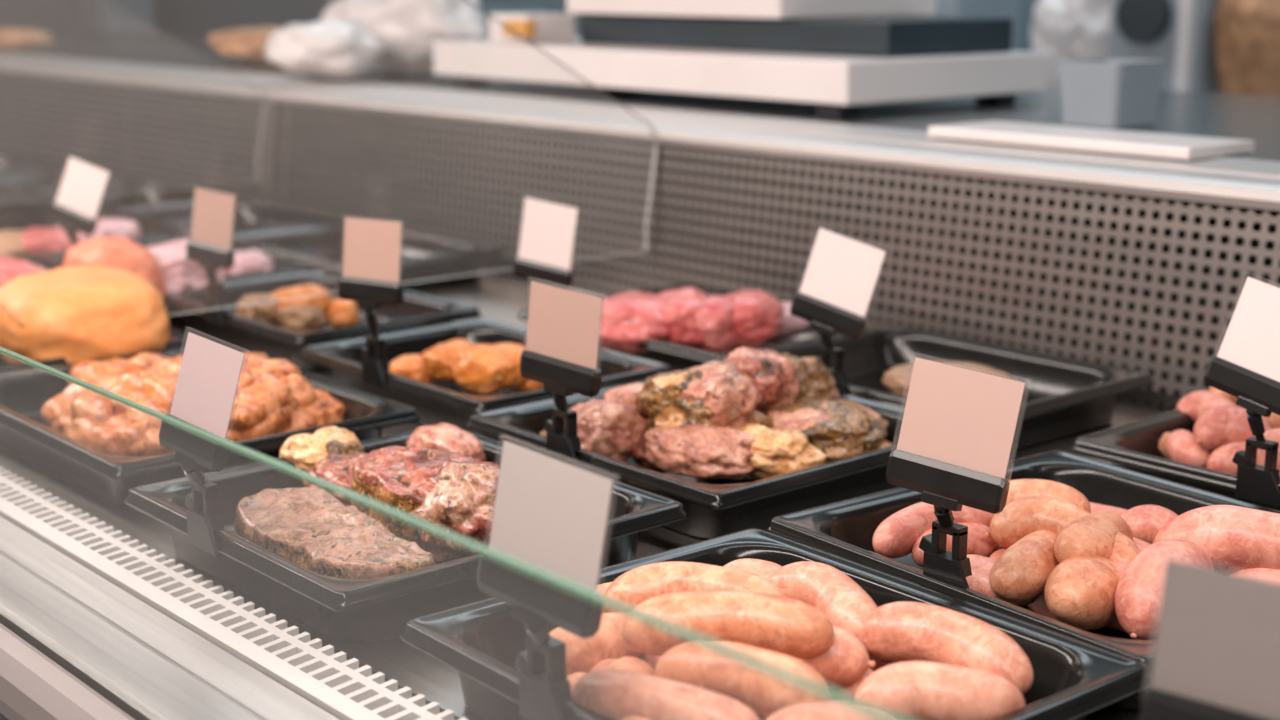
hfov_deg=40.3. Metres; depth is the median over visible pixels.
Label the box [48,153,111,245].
price tag
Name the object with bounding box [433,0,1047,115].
weighing scale
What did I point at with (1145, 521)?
sausage
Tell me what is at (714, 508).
display tray
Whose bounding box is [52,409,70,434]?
chunk
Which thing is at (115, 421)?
chunk
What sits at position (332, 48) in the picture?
plastic bag
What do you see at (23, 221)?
display tray
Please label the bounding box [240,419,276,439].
chunk
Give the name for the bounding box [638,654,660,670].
sausage
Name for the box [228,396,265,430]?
chunk
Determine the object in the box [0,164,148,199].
display tray
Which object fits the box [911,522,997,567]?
sausage
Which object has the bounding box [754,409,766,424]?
meat piece
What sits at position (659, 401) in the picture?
meat piece
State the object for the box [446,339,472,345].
piece
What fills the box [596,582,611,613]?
sausage
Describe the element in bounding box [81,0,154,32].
storage box
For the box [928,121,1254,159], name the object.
cutting board
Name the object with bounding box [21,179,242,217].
display tray
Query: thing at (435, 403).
display tray
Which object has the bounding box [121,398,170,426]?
chunk
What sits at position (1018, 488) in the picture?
sausage
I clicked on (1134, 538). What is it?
sausage
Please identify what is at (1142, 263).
display case
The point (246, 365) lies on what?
chunk
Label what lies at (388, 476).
steak
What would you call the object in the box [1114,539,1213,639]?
sausage
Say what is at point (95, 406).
chunk
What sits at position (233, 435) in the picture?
chunk
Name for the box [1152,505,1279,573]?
sausage
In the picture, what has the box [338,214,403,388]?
stand
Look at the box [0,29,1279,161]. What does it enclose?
countertop
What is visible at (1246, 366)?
stand
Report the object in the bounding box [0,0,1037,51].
wall
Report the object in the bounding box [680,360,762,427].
meat piece
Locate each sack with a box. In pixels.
[1031,0,1112,83]
[1215,0,1279,95]
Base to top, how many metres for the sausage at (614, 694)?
0.033 m
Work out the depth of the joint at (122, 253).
1.92 m
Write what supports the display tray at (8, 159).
on the display case
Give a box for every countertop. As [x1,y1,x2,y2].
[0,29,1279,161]
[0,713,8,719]
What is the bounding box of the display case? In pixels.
[0,0,1279,719]
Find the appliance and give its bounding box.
[1109,0,1220,92]
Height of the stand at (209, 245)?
0.143 m
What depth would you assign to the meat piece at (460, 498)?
1.15 m
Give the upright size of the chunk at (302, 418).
0.033 m
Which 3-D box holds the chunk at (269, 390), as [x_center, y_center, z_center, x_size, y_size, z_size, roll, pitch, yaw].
[-0.316,0.036,1.452,0.057,0.044,0.053,-11,16,-40]
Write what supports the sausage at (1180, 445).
on the display tray at (1134, 446)
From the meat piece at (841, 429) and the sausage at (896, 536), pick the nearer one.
the sausage at (896, 536)
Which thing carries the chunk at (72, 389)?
in the display tray at (23, 394)
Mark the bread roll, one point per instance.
(10, 38)
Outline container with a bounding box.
[1059,58,1165,127]
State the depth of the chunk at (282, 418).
1.44 m
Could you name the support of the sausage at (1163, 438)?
on the display tray at (1134, 446)
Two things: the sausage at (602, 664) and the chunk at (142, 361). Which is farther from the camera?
the chunk at (142, 361)
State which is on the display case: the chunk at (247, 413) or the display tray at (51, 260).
the display tray at (51, 260)
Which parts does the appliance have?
handle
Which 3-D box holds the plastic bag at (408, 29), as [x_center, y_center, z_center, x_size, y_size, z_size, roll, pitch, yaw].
[-0.407,-0.588,3.080,0.209,0.170,0.386,-11,16,-40]
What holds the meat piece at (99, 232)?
in the display tray at (23, 221)
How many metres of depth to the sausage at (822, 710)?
0.80 m
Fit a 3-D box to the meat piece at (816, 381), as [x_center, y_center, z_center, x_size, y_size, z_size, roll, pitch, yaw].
[0.121,0.028,1.468,0.112,0.062,0.071,-11,16,-40]
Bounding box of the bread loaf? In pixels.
[207,27,280,63]
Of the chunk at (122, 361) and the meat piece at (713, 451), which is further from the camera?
the chunk at (122, 361)
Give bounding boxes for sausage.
[549,612,642,675]
[566,672,585,698]
[572,668,759,719]
[589,658,766,719]
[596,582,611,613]
[603,561,784,612]
[607,656,655,719]
[622,591,834,657]
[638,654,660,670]
[655,640,831,717]
[723,558,782,578]
[766,701,885,719]
[768,561,876,643]
[797,626,874,687]
[832,667,872,696]
[854,661,1024,719]
[860,601,1033,694]
[869,656,891,671]
[872,502,994,558]
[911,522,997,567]
[966,554,1020,605]
[985,496,1140,562]
[989,530,1058,601]
[989,548,1038,605]
[1006,479,1090,512]
[1044,556,1119,629]
[1054,511,1132,562]
[1089,502,1126,515]
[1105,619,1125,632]
[1111,541,1149,618]
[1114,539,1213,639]
[1120,505,1177,543]
[1133,537,1151,544]
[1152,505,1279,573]
[1159,432,1170,459]
[1165,429,1210,467]
[1176,390,1235,421]
[1193,405,1271,452]
[1207,442,1279,474]
[1209,386,1237,405]
[1231,568,1279,584]
[1254,428,1279,447]
[1262,412,1279,428]
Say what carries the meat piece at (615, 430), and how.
in the display tray at (714, 508)
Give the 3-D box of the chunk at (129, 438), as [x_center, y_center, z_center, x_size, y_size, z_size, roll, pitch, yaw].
[-0.406,0.065,1.412,0.047,0.039,0.049,-11,16,-40]
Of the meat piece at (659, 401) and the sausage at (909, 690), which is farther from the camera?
the meat piece at (659, 401)
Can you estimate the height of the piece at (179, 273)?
0.077 m
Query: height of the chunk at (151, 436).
0.041 m
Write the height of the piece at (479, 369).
0.047 m
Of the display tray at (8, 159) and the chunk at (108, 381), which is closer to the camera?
the chunk at (108, 381)
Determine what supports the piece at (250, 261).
on the display tray at (51, 260)
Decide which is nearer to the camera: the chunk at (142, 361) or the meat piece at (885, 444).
the meat piece at (885, 444)
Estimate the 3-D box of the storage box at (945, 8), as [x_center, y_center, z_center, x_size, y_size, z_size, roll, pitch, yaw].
[0.715,-0.765,4.148,0.240,0.300,0.280,-11,16,-40]
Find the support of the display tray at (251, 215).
on the display case
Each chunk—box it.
[41,393,74,428]
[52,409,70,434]
[63,375,102,395]
[65,417,105,444]
[67,360,127,384]
[70,390,115,425]
[84,423,117,455]
[99,374,119,389]
[101,358,127,366]
[105,414,127,427]
[107,370,162,391]
[110,391,150,414]
[111,420,154,456]
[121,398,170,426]
[125,353,164,373]
[141,374,177,410]
[144,426,174,455]
[154,355,182,377]
[226,428,240,441]
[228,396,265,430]
[236,371,260,394]
[236,374,298,414]
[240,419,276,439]
[241,360,249,372]
[244,352,267,361]
[250,357,299,377]
[265,406,292,433]
[279,374,316,407]
[283,407,317,431]
[304,404,328,425]
[314,389,345,423]
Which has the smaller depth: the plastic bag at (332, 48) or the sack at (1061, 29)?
the plastic bag at (332, 48)
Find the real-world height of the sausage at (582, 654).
0.033 m
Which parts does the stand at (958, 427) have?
stem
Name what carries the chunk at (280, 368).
on the chunk
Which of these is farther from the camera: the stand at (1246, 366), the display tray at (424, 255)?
the display tray at (424, 255)
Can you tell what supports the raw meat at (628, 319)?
on the display tray at (678, 357)
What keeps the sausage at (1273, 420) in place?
on the sausage
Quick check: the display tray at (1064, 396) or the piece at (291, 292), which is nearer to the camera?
the display tray at (1064, 396)
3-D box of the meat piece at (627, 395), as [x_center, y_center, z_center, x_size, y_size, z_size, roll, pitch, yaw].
[-0.005,0.041,1.409,0.052,0.044,0.043,-11,16,-40]
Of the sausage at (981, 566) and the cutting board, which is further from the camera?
the cutting board
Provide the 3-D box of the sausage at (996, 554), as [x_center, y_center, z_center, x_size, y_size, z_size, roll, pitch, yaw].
[0.239,0.138,1.106,0.031,0.029,0.062,0,12,0]
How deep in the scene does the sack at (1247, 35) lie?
3.40 m
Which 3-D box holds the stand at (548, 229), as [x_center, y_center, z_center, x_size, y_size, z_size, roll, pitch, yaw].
[-0.098,-0.102,1.817,0.083,0.137,0.018,10,16,38]
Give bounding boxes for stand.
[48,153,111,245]
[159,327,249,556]
[186,185,235,325]
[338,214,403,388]
[477,441,612,719]
[513,195,578,289]
[519,281,601,467]
[790,223,887,393]
[886,351,1030,587]
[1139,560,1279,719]
[1204,271,1279,506]
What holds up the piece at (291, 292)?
on the piece at (303, 316)
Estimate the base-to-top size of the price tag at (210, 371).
0.138 m
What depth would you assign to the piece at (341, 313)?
1.93 m
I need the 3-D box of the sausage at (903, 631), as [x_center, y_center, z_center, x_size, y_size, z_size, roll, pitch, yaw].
[0.166,0.154,0.940,0.103,0.039,0.040,9,16,36]
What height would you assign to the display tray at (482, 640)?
0.044 m
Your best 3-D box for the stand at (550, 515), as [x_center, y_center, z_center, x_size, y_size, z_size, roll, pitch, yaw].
[-0.046,0.112,0.849,0.019,0.139,0.087,-12,17,-43]
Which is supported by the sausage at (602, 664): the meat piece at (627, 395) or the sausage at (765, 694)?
the sausage at (765, 694)
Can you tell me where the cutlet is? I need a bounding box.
[882,361,1015,397]
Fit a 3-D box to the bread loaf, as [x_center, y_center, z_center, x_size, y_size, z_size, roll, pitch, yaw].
[-0.755,-0.623,3.447,0.151,0.073,0.238,-11,16,-40]
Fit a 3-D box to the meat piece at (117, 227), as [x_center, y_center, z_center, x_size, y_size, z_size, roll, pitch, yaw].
[-0.750,-0.173,2.425,0.118,0.045,0.105,-9,16,-36]
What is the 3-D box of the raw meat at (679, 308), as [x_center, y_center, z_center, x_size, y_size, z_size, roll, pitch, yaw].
[0.046,-0.041,1.774,0.072,0.064,0.112,0,13,2]
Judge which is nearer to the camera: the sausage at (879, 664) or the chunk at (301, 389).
the sausage at (879, 664)
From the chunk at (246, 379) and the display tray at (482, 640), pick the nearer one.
the display tray at (482, 640)
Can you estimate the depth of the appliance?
3.52 m
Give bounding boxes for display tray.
[0,150,67,168]
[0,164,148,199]
[0,192,50,215]
[0,212,172,270]
[0,328,187,373]
[0,343,419,508]
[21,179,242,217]
[26,237,309,317]
[108,198,353,249]
[124,429,686,642]
[163,270,481,369]
[231,224,505,289]
[299,319,670,441]
[400,528,1151,719]
[466,380,904,538]
[518,283,890,371]
[722,323,1154,451]
[766,451,1279,709]
[1070,409,1279,510]
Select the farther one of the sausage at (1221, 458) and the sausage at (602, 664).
the sausage at (1221, 458)
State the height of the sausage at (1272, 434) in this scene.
0.031 m
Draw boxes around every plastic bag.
[264,19,384,78]
[321,0,487,76]
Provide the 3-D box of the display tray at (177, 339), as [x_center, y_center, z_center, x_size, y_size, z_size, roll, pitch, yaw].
[-0.638,-0.008,1.757,0.267,0.044,0.328,-11,16,-40]
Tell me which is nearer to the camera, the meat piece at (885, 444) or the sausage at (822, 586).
the sausage at (822, 586)
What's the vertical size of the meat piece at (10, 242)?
0.046 m
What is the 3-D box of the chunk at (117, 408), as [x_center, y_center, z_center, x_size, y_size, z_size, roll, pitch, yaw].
[-0.418,0.041,1.433,0.041,0.033,0.042,-11,16,-40]
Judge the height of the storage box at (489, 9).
0.200 m
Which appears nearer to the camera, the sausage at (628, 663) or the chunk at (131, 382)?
the sausage at (628, 663)
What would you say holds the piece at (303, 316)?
in the display tray at (417, 310)
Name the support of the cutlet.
in the display tray at (1064, 396)
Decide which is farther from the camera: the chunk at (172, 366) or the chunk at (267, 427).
the chunk at (172, 366)
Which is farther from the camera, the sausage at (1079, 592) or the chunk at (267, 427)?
the chunk at (267, 427)
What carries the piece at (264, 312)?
in the display tray at (417, 310)
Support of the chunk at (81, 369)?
in the display tray at (23, 394)
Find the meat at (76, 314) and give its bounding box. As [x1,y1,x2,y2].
[0,265,169,364]
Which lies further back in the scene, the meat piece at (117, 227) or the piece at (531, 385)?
the meat piece at (117, 227)
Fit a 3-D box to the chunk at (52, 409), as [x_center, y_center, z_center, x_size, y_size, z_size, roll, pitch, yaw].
[-0.494,0.046,1.500,0.044,0.035,0.038,-11,16,-40]
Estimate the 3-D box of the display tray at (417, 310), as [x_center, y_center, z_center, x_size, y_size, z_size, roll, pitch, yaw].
[-0.361,-0.045,1.925,0.228,0.044,0.330,-11,16,-40]
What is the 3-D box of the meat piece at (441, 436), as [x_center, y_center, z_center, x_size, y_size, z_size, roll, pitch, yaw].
[-0.146,0.072,1.320,0.052,0.046,0.072,-11,16,-40]
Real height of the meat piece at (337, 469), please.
0.044 m
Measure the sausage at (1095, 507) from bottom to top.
0.028 m
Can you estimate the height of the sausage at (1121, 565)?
0.035 m
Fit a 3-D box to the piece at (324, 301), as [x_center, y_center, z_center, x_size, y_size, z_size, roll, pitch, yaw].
[-0.362,-0.066,1.927,0.038,0.036,0.044,-11,16,-40]
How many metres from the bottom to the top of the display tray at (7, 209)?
0.044 m
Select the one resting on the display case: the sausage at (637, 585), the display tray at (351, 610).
the display tray at (351, 610)
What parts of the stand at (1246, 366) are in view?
stem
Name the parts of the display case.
perforated panel, bumper rail, steel panel, perforated panel, glass, perforated panel, perforated panel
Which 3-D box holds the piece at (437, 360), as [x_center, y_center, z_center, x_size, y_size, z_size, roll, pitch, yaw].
[-0.177,0.002,1.637,0.050,0.037,0.056,-11,16,-40]
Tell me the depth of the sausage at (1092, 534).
1.05 m
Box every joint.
[0,255,47,286]
[62,236,166,298]
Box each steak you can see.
[233,487,435,578]
[350,446,462,563]
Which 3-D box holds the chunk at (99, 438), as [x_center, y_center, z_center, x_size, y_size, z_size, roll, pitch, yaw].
[-0.427,0.070,1.423,0.054,0.045,0.054,-11,16,-40]
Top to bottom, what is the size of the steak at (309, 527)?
0.048 m
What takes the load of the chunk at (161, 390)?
in the display tray at (23, 394)
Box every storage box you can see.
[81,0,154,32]
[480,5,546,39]
[925,0,1019,50]
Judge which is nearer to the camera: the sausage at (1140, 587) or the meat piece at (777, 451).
the sausage at (1140, 587)
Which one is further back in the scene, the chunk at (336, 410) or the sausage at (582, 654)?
the chunk at (336, 410)
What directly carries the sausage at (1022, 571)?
on the display tray at (845, 529)
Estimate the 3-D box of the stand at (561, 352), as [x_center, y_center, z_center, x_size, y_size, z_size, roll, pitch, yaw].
[-0.057,0.011,1.301,0.081,0.140,0.017,11,17,41]
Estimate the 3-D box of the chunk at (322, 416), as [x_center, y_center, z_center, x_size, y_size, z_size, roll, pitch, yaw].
[-0.289,0.050,1.496,0.053,0.047,0.053,1,13,5]
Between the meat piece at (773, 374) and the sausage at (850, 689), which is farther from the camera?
the meat piece at (773, 374)
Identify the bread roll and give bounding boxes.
[0,28,53,49]
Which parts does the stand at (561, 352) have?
stem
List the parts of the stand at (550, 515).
stem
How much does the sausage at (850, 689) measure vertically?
0.032 m
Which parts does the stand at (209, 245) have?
stem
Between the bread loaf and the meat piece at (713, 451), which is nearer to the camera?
the meat piece at (713, 451)
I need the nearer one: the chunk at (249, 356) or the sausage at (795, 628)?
the sausage at (795, 628)
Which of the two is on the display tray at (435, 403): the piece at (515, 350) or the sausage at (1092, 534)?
the piece at (515, 350)
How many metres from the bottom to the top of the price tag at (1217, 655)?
0.135 m
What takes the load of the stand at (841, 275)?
on the display tray at (1064, 396)
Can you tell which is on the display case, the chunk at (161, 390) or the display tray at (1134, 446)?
the display tray at (1134, 446)
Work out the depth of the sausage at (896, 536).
1.13 m
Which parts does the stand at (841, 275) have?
stem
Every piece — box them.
[0,230,28,260]
[19,227,88,252]
[51,227,110,239]
[96,218,141,237]
[145,239,226,307]
[227,250,273,275]
[235,294,278,323]
[271,285,302,307]
[274,303,328,330]
[279,426,363,486]
[297,284,330,312]
[307,453,367,505]
[325,298,357,328]
[389,354,436,383]
[407,423,485,461]
[409,456,499,561]
[421,341,468,382]
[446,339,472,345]
[451,344,515,394]
[494,343,529,388]
[515,380,543,391]
[564,398,646,460]
[603,383,644,415]
[629,438,665,473]
[637,366,761,437]
[644,424,756,479]
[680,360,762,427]
[721,347,799,411]
[736,423,828,480]
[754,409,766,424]
[761,398,889,459]
[781,353,840,400]
[825,441,892,462]
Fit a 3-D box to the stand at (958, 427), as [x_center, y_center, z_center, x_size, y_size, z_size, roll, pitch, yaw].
[0.185,0.070,1.029,0.082,0.142,0.024,10,16,37]
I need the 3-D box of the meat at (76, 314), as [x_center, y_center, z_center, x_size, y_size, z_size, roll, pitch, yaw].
[-0.551,-0.037,1.722,0.172,0.098,0.204,-11,16,-40]
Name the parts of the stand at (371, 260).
stem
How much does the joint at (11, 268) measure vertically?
0.094 m
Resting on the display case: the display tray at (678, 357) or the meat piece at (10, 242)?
the display tray at (678, 357)
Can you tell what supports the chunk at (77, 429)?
in the display tray at (23, 394)
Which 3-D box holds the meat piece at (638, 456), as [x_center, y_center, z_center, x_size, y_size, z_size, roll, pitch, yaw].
[0.015,0.074,1.389,0.045,0.030,0.053,-11,16,-40]
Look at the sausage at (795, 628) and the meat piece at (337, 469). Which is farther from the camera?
the meat piece at (337, 469)
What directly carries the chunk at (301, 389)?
on the chunk
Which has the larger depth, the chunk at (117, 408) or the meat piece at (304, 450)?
the chunk at (117, 408)
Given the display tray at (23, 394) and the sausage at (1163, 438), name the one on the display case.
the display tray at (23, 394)
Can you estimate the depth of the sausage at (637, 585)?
0.97 m
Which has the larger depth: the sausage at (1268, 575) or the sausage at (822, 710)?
the sausage at (1268, 575)
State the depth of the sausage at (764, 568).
1.02 m
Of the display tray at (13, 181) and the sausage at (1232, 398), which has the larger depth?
the display tray at (13, 181)
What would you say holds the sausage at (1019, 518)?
on the sausage at (1121, 565)
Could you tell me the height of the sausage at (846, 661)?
0.034 m
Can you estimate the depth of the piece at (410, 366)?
1.64 m
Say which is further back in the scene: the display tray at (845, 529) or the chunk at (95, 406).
the chunk at (95, 406)
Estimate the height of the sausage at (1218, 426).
0.039 m
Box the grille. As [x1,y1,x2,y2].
[0,466,467,719]
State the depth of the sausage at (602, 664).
0.93 m
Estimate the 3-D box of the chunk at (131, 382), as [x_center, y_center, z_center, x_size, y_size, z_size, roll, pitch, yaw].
[-0.432,0.030,1.504,0.056,0.046,0.056,-11,16,-40]
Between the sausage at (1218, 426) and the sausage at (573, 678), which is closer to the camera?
the sausage at (573, 678)
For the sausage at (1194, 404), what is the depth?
1.43 m
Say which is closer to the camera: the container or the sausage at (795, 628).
the sausage at (795, 628)
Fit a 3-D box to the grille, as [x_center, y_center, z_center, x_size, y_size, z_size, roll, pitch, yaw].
[-1.391,-0.120,2.364,0.042,0.012,5.850,-11,16,-40]

